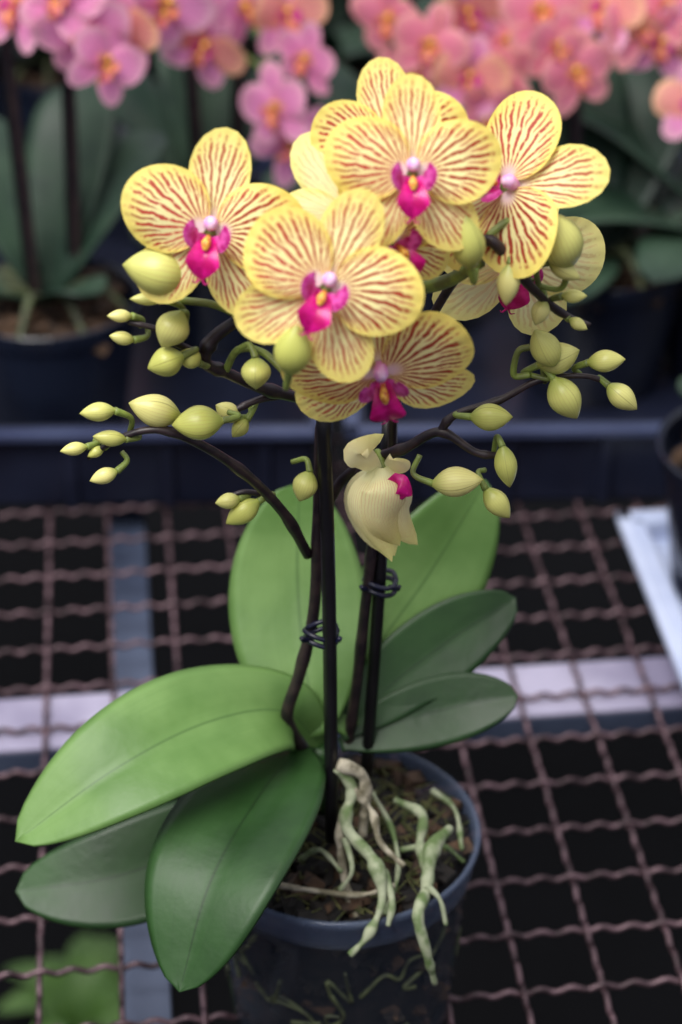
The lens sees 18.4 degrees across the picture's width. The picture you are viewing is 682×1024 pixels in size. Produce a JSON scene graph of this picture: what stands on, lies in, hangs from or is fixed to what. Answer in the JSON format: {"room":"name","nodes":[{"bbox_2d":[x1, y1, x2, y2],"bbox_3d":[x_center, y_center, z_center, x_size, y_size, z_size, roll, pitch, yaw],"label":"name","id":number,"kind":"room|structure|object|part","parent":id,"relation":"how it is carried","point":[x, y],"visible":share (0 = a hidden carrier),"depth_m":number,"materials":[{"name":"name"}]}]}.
{"room":"greenhouse","nodes":[
{"label":"greenhouse","id":0,"kind":"room"},
{"bbox_2d":[0,419,681,1023],"bbox_3d":[0.000,-0.173,3.099,10.000,0.030,10.000,0,32,0],"label":"floor","id":1,"kind":"structure","parent":0,"point":[484,966],"depth_m":2.33,"materials":[{"name":"concrete"}]},
{"bbox_2d":[0,933,118,1023],"bbox_3d":[-0.249,0.462,2.003,0.157,0.053,0.156,0,32,0],"label":"plant","id":2,"kind":"object","parent":1,"relation":"on","point":[72,997],"visible":0.76,"depth_m":2.00,"materials":[{"name":"green plant"}]},
{"bbox_2d":[0,292,681,1023],"bbox_3d":[0.003,0.202,1.765,2.050,0.746,2.170,-3,32,-5],"label":"wire mesh","id":3,"kind":"object","parent":1,"relation":"on","point":[596,699],"visible":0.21,"depth_m":1.21,"materials":[{"name":"metal"}]},
{"bbox_2d":[11,42,276,172],"bbox_3d":[-0.344,-0.370,1.908,0.657,0.059,0.431,0,32,0],"label":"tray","id":4,"kind":"object","parent":3,"relation":"on","point":[263,164],"visible":0.05,"depth_m":1.72,"materials":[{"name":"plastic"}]},
{"bbox_2d":[0,26,118,143],"bbox_3d":[-0.237,-0.480,1.745,0.288,0.410,0.230,0,32,0],"label":"orchid","id":5,"kind":"object","parent":4,"relation":"in","point":[37,74],"visible":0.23,"depth_m":1.76,"materials":[{"name":"green plant"}]},
{"bbox_2d":[146,32,260,81],"bbox_3d":[-0.120,-0.491,1.763,0.219,0.410,0.260,-24,39,-33],"label":"orchid","id":6,"kind":"object","parent":4,"relation":"in","point":[252,50],"visible":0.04,"depth_m":1.81,"materials":[{"name":"green plant"}]},
{"bbox_2d":[0,172,315,507],"bbox_3d":[-0.336,-0.135,1.533,0.657,0.059,0.436,0,32,0],"label":"bench edge","id":7,"kind":"object","parent":3,"relation":"on","point":[161,469],"visible":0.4,"depth_m":1.37,"materials":[{"name":"blue plastic"}]},
{"bbox_2d":[0,0,214,424],"bbox_3d":[-0.207,-0.236,1.354,0.262,0.410,0.159,0,32,0],"label":"orchid","id":8,"kind":"object","parent":7,"relation":"in","point":[61,189],"visible":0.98,"depth_m":1.39,"materials":[{"name":"green plant"}]},
{"bbox_3d":[-0.193,-0.309,1.270,0.057,0.058,0.022,22,23,31],"label":"flower","id":9,"kind":"part","parent":8,"relation":"part of","materials":[{"name":"pink plant"}]},
{"bbox_3d":[-0.165,-0.310,1.247,0.055,0.055,0.021,23,14,1],"label":"flower","id":10,"kind":"part","parent":8,"relation":"part of","materials":[{"name":"pink plant"}]},
{"bbox_3d":[-0.197,-0.109,1.429,0.128,0.115,0.128,0,32,0],"label":"pot","id":11,"kind":"part","parent":8,"relation":"part of","materials":[{"name":"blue plastic"}]},
{"bbox_3d":[-0.155,-0.292,1.256,0.061,0.062,0.024,-7,45,7],"label":"flower","id":12,"kind":"part","parent":8,"relation":"part of","materials":[{"name":"pink plant"}]},
{"bbox_3d":[-0.141,-0.273,1.258,0.051,0.052,0.020,27,-1,-38],"label":"flower","id":13,"kind":"part","parent":8,"relation":"part of","materials":[{"name":"pink plant"}]},
{"bbox_3d":[-0.132,-0.298,1.276,0.056,0.057,0.022,20,40,11],"label":"flower","id":14,"kind":"part","parent":8,"relation":"part of","materials":[{"name":"pink plant"}]},
{"bbox_3d":[-0.105,-0.311,1.268,0.060,0.060,0.023,28,26,-37],"label":"flower","id":15,"kind":"part","parent":8,"relation":"part of","materials":[{"name":"pink plant"}]},
{"bbox_2d":[93,0,334,354],"bbox_3d":[-0.101,-0.297,1.451,0.264,0.410,0.211,0,32,0],"label":"orchid","id":16,"kind":"object","parent":7,"relation":"in","point":[203,85],"visible":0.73,"depth_m":1.39,"materials":[{"name":"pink plant"}]},
{"bbox_3d":[-0.100,-0.331,1.373,0.059,0.060,0.023,-16,42,-24],"label":"flower","id":17,"kind":"part","parent":16,"relation":"part of","materials":[{"name":"pink plant"}]},
{"bbox_3d":[-0.095,-0.189,1.557,0.128,0.115,0.128,0,32,0],"label":"pot","id":18,"kind":"part","parent":16,"relation":"part of","materials":[{"name":"plastic"}]},
{"bbox_3d":[-0.088,-0.311,1.385,0.059,0.060,0.023,26,49,-13],"label":"flower","id":19,"kind":"part","parent":16,"relation":"part of","materials":[{"name":"pink plant"}]},
{"bbox_3d":[-0.066,-0.333,1.371,0.055,0.055,0.021,-41,49,-20],"label":"flower","id":20,"kind":"part","parent":16,"relation":"part of","materials":[{"name":"pink plant"}]},
{"bbox_3d":[-0.042,-0.267,1.368,0.055,0.056,0.021,4,22,36],"label":"flower","id":21,"kind":"part","parent":16,"relation":"part of","materials":[{"name":"pink plant"}]},
{"bbox_3d":[-0.032,-0.250,1.403,0.060,0.059,0.023,-43,36,-8],"label":"flower","id":22,"kind":"part","parent":16,"relation":"part of","materials":[{"name":"purple plant"}]},
{"bbox_3d":[-0.037,-0.332,1.386,0.057,0.058,0.023,-12,26,-27],"label":"flower","id":23,"kind":"part","parent":16,"relation":"part of","materials":[{"name":"pink plant"}]},
{"bbox_3d":[-0.021,-0.299,1.370,0.050,0.050,0.019,34,47,21],"label":"flower","id":24,"kind":"part","parent":16,"relation":"part of","materials":[{"name":"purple plant"}]},
{"bbox_2d":[15,57,636,1023],"bbox_3d":[-0.011,0.041,0.855,0.250,0.478,0.170,-22,38,-31],"label":"orchid","id":25,"kind":"object","parent":3,"relation":"on","point":[329,886],"visible":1,"depth_m":0.85,"materials":[{"name":"green plant"}]},
{"bbox_3d":[-0.044,-0.101,0.727,0.065,0.064,0.025,11,11,1],"label":"flower","id":26,"kind":"part","parent":25,"relation":"part of","materials":[{"name":"yellow plant"}]},
{"bbox_3d":[0.001,-0.107,0.731,0.056,0.056,0.022,-32,7,17],"label":"flower","id":27,"kind":"part","parent":25,"relation":"part of","materials":[{"name":"yellow plant"}]},
{"bbox_3d":[-0.009,0.121,0.941,0.017,0.043,0.017,0,32,0],"label":"crown","id":28,"kind":"part","parent":25,"relation":"part of","materials":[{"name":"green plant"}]},
{"bbox_3d":[-0.003,-0.078,0.697,0.062,0.063,0.024,23,7,-3],"label":"flower","id":29,"kind":"part","parent":25,"relation":"part of","materials":[{"name":"yellow plant"}]},
{"bbox_3d":[0.013,-0.054,0.732,0.068,0.062,0.027,-9,46,4],"label":"flower","id":30,"kind":"part","parent":25,"relation":"part of","materials":[{"name":"yellow plant"}]},
{"bbox_3d":[0.016,-0.004,0.826,0.030,0.062,0.031,0,32,0],"label":"half open flower","id":31,"kind":"part","parent":25,"relation":"part of","materials":[{"name":"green plant"}]},
{"bbox_3d":[0.017,-0.130,0.728,0.055,0.056,0.022,-7,9,7],"label":"flower","id":32,"kind":"part","parent":25,"relation":"part of","materials":[{"name":"yellow plant"}]},
{"bbox_3d":[0.014,-0.096,0.719,0.059,0.058,0.022,-36,34,-18],"label":"flower","id":33,"kind":"part","parent":25,"relation":"part of","materials":[{"name":"yellow plant"}]},
{"bbox_3d":[0.024,-0.117,0.705,0.060,0.060,0.023,1,8,-2],"label":"flower","id":34,"kind":"part","parent":25,"relation":"part of","materials":[{"name":"yellow plant"}]},
{"bbox_3d":[0.066,-0.098,0.789,0.065,0.066,0.026,10,25,-11],"label":"flower","id":35,"kind":"part","parent":25,"relation":"part of","materials":[{"name":"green plant"}]},
{"bbox_3d":[0.063,-0.115,0.741,0.068,0.068,0.026,-6,-13,32],"label":"flower","id":36,"kind":"part","parent":25,"relation":"part of","materials":[{"name":"yellow plant"}]},
{"bbox_2d":[344,302,681,503],"bbox_3d":[0.329,-0.141,1.543,0.667,0.059,0.436,0,32,0],"label":"bench edge","id":37,"kind":"object","parent":3,"relation":"on","point":[601,455],"visible":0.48,"depth_m":1.37,"materials":[{"name":"blue plastic"}]},
{"bbox_2d":[263,0,533,331],"bbox_3d":[0.064,-0.311,1.474,0.238,0.410,0.220,0,32,0],"label":"orchid","id":38,"kind":"object","parent":37,"relation":"in","point":[466,54],"visible":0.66,"depth_m":1.38,"materials":[{"name":"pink plant"}]},
{"bbox_3d":[0.034,-0.326,1.376,0.057,0.057,0.022,19,44,28],"label":"flower","id":39,"kind":"part","parent":38,"relation":"part of","materials":[{"name":"pink plant"}]},
{"bbox_3d":[0.047,-0.297,1.407,0.051,0.051,0.020,10,22,-12],"label":"flower","id":40,"kind":"part","parent":38,"relation":"part of","materials":[{"name":"pink plant"}]},
{"bbox_3d":[0.059,-0.307,1.366,0.054,0.054,0.021,21,25,-4],"label":"flower","id":41,"kind":"part","parent":38,"relation":"part of","materials":[{"name":"pink plant"}]},
{"bbox_3d":[0.060,-0.199,1.574,0.128,0.115,0.128,0,32,0],"label":"pot","id":42,"kind":"part","parent":38,"relation":"part of","materials":[{"name":"green plant"}]},
{"bbox_3d":[0.081,-0.330,1.374,0.057,0.058,0.022,-26,47,-20],"label":"flower","id":43,"kind":"part","parent":38,"relation":"part of","materials":[{"name":"pink plant"}]},
{"bbox_3d":[0.084,-0.288,1.378,0.054,0.055,0.022,4,23,-12],"label":"flower","id":44,"kind":"part","parent":38,"relation":"part of","materials":[{"name":"pink plant"}]},
{"bbox_3d":[0.095,-0.263,1.392,0.057,0.057,0.022,-32,44,5],"label":"flower","id":45,"kind":"part","parent":38,"relation":"part of","materials":[{"name":"pink plant"}]},
{"bbox_3d":[0.112,-0.315,1.397,0.053,0.053,0.020,2,10,3],"label":"flower","id":46,"kind":"part","parent":38,"relation":"part of","materials":[{"name":"pink plant"}]},
{"bbox_3d":[0.107,-0.286,1.401,0.055,0.055,0.021,33,39,20],"label":"flower","id":47,"kind":"part","parent":38,"relation":"part of","materials":[{"name":"pink plant"}]},
{"bbox_2d":[462,0,681,407],"bbox_3d":[0.196,-0.261,1.423,0.244,0.380,0.195,0,32,0],"label":"orchid","id":48,"kind":"object","parent":37,"relation":"in","point":[630,316],"visible":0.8,"depth_m":1.44,"materials":[{"name":"green plant"}]},
{"bbox_3d":[0.129,-0.326,1.354,0.057,0.057,0.022,-4,14,-6],"label":"flower","id":49,"kind":"part","parent":48,"relation":"part of","materials":[{"name":"pink plant"}]},
{"bbox_3d":[0.138,-0.301,1.346,0.049,0.050,0.019,6,19,-30],"label":"flower","id":50,"kind":"part","parent":48,"relation":"part of","materials":[{"name":"pink plant"}]},
{"bbox_3d":[0.150,-0.286,1.355,0.056,0.056,0.022,-23,29,-16],"label":"flower","id":51,"kind":"part","parent":48,"relation":"part of","materials":[{"name":"pink plant"}]},
{"bbox_3d":[0.181,-0.146,1.489,0.129,0.115,0.128,0,32,0],"label":"pot","id":52,"kind":"part","parent":48,"relation":"part of","materials":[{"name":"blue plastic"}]},
{"bbox_3d":[0.171,-0.327,1.353,0.054,0.055,0.021,19,18,12],"label":"flower","id":53,"kind":"part","parent":48,"relation":"part of","materials":[{"name":"pink plant"}]},
{"bbox_2d":[558,0,681,380],"bbox_3d":[0.233,-0.264,1.427,0.218,0.380,0.168,-21,38,-30],"label":"orchid","id":54,"kind":"object","parent":37,"relation":"in","point":[655,42],"visible":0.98,"depth_m":1.40,"materials":[{"name":"green plant"}]},
{"bbox_3d":[0.191,-0.319,1.359,0.060,0.060,0.023,-15,15,-23],"label":"flower","id":55,"kind":"part","parent":54,"relation":"part of","materials":[{"name":"pink plant"}]},
{"bbox_3d":[0.209,-0.309,1.364,0.053,0.054,0.021,8,42,-6],"label":"flower","id":56,"kind":"part","parent":54,"relation":"part of","materials":[{"name":"pink plant"}]},
{"bbox_3d":[0.215,-0.328,1.352,0.050,0.050,0.019,38,32,18],"label":"flower","id":57,"kind":"part","parent":54,"relation":"part of","materials":[{"name":"pink plant"}]},
{"bbox_3d":[0.225,-0.262,1.335,0.051,0.052,0.020,1,10,19],"label":"flower","id":58,"kind":"part","parent":54,"relation":"part of","materials":[{"name":"pink plant"}]},
{"bbox_3d":[0.281,-0.157,1.506,0.128,0.115,0.128,0,32,0],"label":"pot","id":59,"kind":"part","parent":54,"relation":"part of","materials":[{"name":"black plastic"}]},
{"bbox_2d":[615,509,681,685],"bbox_3d":[0.326,0.060,1.260,0.280,0.017,0.231,-3,32,-5],"label":"metal bar","id":60,"kind":"object","parent":3,"relation":"on","point":[645,535],"visible":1,"depth_m":1.29,"materials":[{"name":"silver metal"}]},
{"bbox_2d":[656,378,681,599],"bbox_3d":[0.276,-0.033,1.246,0.179,0.180,0.159,0,32,0],"label":"orchid","id":61,"kind":"object","parent":60,"relation":"on","point":[669,435],"visible":1,"depth_m":1.25,"materials":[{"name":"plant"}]},
{"bbox_3d":[0.321,-0.376,1.918,0.667,0.059,0.431,0,32,0],"label":"tray","id":62,"kind":"object","parent":3,"relation":"on","visible":0},
{"bbox_2d":[246,0,380,155],"bbox_3d":[-0.008,-0.470,1.728,0.312,0.410,0.265,0,32,0],"label":"orchid","id":63,"kind":"object","parent":62,"relation":"on","point":[339,14],"visible":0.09,"depth_m":1.77,"materials":[{"name":"green plant"}]},
{"bbox_3d":[-0.010,-0.347,1.811,0.128,0.115,0.128,0,32,0],"label":"pot","id":64,"kind":"part","parent":63,"relation":"part of","materials":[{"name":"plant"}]},
{"bbox_2d":[322,0,524,77],"bbox_3d":[0.107,-0.492,1.764,0.253,0.410,0.230,0,32,0],"label":"orchid","id":65,"kind":"object","parent":62,"relation":"in","point":[351,36],"visible":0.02,"depth_m":1.73,"materials":[{"name":"green plant"}]},
{"bbox_2d":[543,10,600,39],"bbox_3d":[0.216,-0.485,1.753,0.255,0.410,0.230,-27,41,-36],"label":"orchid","id":66,"kind":"object","parent":62,"relation":"in","point":[596,33],"visible":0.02,"depth_m":1.75,"materials":[{"name":"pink plant"}]}
]}

